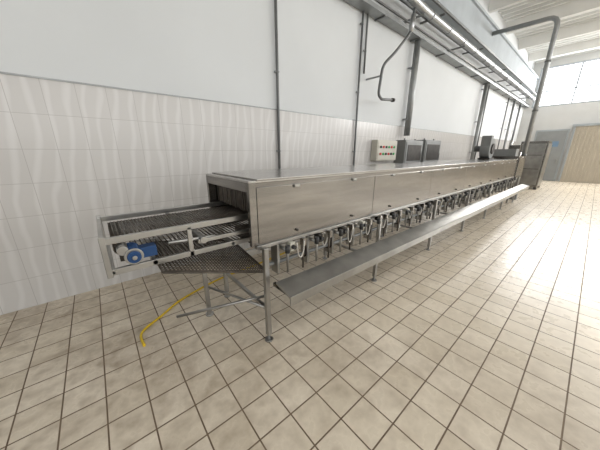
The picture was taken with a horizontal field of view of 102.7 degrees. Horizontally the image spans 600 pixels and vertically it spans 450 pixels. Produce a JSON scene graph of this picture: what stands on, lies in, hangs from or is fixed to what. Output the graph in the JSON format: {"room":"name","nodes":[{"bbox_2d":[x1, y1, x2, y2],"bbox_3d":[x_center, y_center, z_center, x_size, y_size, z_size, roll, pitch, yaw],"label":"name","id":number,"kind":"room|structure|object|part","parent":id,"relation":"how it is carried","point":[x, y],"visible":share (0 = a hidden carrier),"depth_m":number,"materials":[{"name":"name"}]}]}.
{"room":"processing plant","nodes":[
{"label":"processing plant","id":0,"kind":"room"},
{"bbox_2d":[0,0,534,314],"bbox_3d":[3.352,-3.836,6.871,27.000,6.800,0.312,-14,21,-38],"label":"wall","id":1,"kind":"structure","parent":0,"point":[71,154],"depth_m":3.04,"materials":[{"name":"white tile"}]},
{"bbox_2d":[0,71,514,141],"bbox_3d":[3.451,-2.830,7.041,26.990,0.015,0.008,-14,21,-38],"label":"trim","id":2,"kind":"structure","parent":1,"relation":"attached to","point":[0,71],"depth_m":2.95,"materials":[{"name":"grey metal"}]},
{"bbox_2d":[370,140,396,160],"bbox_3d":[2.137,-1.877,6.046,0.900,0.480,0.201,-14,21,-38],"label":"control panel","id":3,"kind":"object","parent":1,"relation":"attached to","point":[381,150],"visible":1,"depth_m":5.88,"materials":[{"name":"beige metal"}]},
{"bbox_2d":[274,0,536,168],"bbox_3d":[3.612,-3.009,6.737,26.870,5.052,0.578,-14,21,-38],"label":"overhead pipework","id":4,"kind":"object","parent":1,"relation":"attached to","point":[368,7],"visible":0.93,"depth_m":6.01,"materials":[{"name":"metal"}]},
{"bbox_2d":[344,0,529,107],"bbox_3d":[3.506,-4.687,6.367,26.870,0.100,0.246,-14,21,-38],"label":"cable tray","id":5,"kind":"object","parent":4,"relation":"on","point":[368,7],"depth_m":5.96,"materials":[{"name":"silver metal"}]},
{"bbox_2d":[423,0,538,92],"bbox_3d":[3.557,-5.809,6.016,26.990,0.770,0.359,-14,21,-38],"label":"beam","id":6,"kind":"structure","parent":1,"relation":"attached to","point":[470,13],"depth_m":8.02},
{"bbox_2d":[0,180,599,449],"bbox_3d":[8.448,1.124,1.996,27.000,0.100,15.600,-14,21,-38],"label":"floor","id":7,"kind":"structure","parent":0,"point":[487,337],"depth_m":1.99,"materials":[{"name":"tile"}]},
{"bbox_2d":[140,252,284,346],"bbox_3d":[-0.937,0.725,3.113,0.348,0.022,2.325,9,19,27],"label":"cable","id":8,"kind":"object","parent":7,"relation":"on","point":[191,293],"visible":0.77,"depth_m":2.58,"materials":[{"name":"yellow rubber"}]},
{"bbox_2d":[96,136,528,342],"bbox_3d":[3.101,-0.916,5.001,11.360,2.080,1.265,-14,21,-38],"label":"oven","id":9,"kind":"object","parent":7,"relation":"on","point":[286,207],"visible":1,"depth_m":2.28,"materials":[{"name":"metal"}]},
{"bbox_3d":[-1.048,0.175,1.557,0.200,0.103,0.205,-14,21,-38],"label":"drive motor","id":10,"kind":"part","parent":9,"relation":"part of","materials":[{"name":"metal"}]},
{"bbox_3d":[-0.929,0.022,2.013,1.160,0.260,0.720,-14,21,-38],"label":"infeed frame","id":11,"kind":"part","parent":9,"relation":"part of","materials":[{"name":"metal"}]},
{"bbox_2d":[217,185,247,210],"bbox_3d":[-0.593,-0.275,2.160,0.014,0.244,0.776,-14,21,-38],"label":"curtain","id":12,"kind":"object","parent":9,"relation":"hanging from","point":[235,198],"depth_m":2.19,"materials":[{"name":"metal"}]},
{"bbox_2d":[393,138,422,162],"bbox_3d":[3.058,-1.960,6.743,1.000,0.880,0.321,-14,21,-38],"label":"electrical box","id":13,"kind":"object","parent":9,"relation":"on","point":[407,150],"visible":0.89,"depth_m":6.46,"materials":[{"name":"metal"}]},
{"bbox_2d":[417,138,440,161],"bbox_3d":[3.978,-2.201,7.474,1.100,0.920,0.321,-14,21,-38],"label":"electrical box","id":14,"kind":"object","parent":9,"relation":"on","point":[430,149],"visible":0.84,"depth_m":7.22,"materials":[{"name":"metal"}]},
{"bbox_2d":[501,140,521,190],"bbox_3d":[8.587,-2.435,10.032,0.900,2.100,0.900,-14,21,-38],"label":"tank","id":15,"kind":"object","parent":7,"relation":"on","point":[511,141],"visible":0.09,"depth_m":9.73,"materials":[{"name":"metal"}]},
{"bbox_2d":[492,15,560,199],"bbox_3d":[7.208,-3.795,8.448,0.160,5.615,1.722,-14,21,-38],"label":"exhaust pipe","id":16,"kind":"object","parent":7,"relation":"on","point":[555,19],"visible":0.91,"depth_m":7.63,"materials":[{"name":"grey metal"}]},
{"bbox_2d":[511,141,551,189],"bbox_3d":[10.865,-2.811,11.282,1.230,2.100,0.920,-14,21,-38],"label":"tall cabinet","id":17,"kind":"object","parent":7,"relation":"on","point":[538,152],"visible":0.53,"depth_m":10.80,"materials":[{"name":"grey metal"}]},
{"bbox_2d":[489,0,599,62],"bbox_3d":[8.467,-5.426,0.251,27.300,0.750,15.900,-14,21,-38],"label":"ceiling","id":18,"kind":"structure","parent":0,"point":[579,29],"depth_m":9.72,"materials":[{"name":"paint"}]},
{"bbox_2d":[515,50,599,180],"bbox_3d":[18.823,-4.634,9.530,0.300,6.800,15.900,-14,21,-38],"label":"wall","id":19,"kind":"structure","parent":0,"point":[560,116],"depth_m":13.70,"materials":[{"name":"paint"}]},
{"bbox_2d":[534,129,569,180],"bbox_3d":[14.752,-4.169,14.417,0.108,2.900,1.400,-14,21,-38],"label":"door","id":20,"kind":"structure","parent":19,"relation":"in","point":[559,137],"depth_m":14.13,"materials":[{"name":"metal"}]},
{"bbox_2d":[532,58,599,107],"bbox_3d":[18.963,-6.413,8.675,0.120,2.100,15.250,-14,21,-38],"label":"window","id":21,"kind":"structure","parent":19,"relation":"in","point":[582,62],"depth_m":13.21,"materials":[{"name":"white metal"}]},
{"bbox_2d":[558,123,599,183],"bbox_3d":[16.963,-3.494,11.786,0.198,3.120,5.500,-14,21,-38],"label":"door","id":22,"kind":"structure","parent":19,"relation":"in","point":[581,164],"depth_m":13.25,"materials":[{"name":"beige wood"}]}
]}

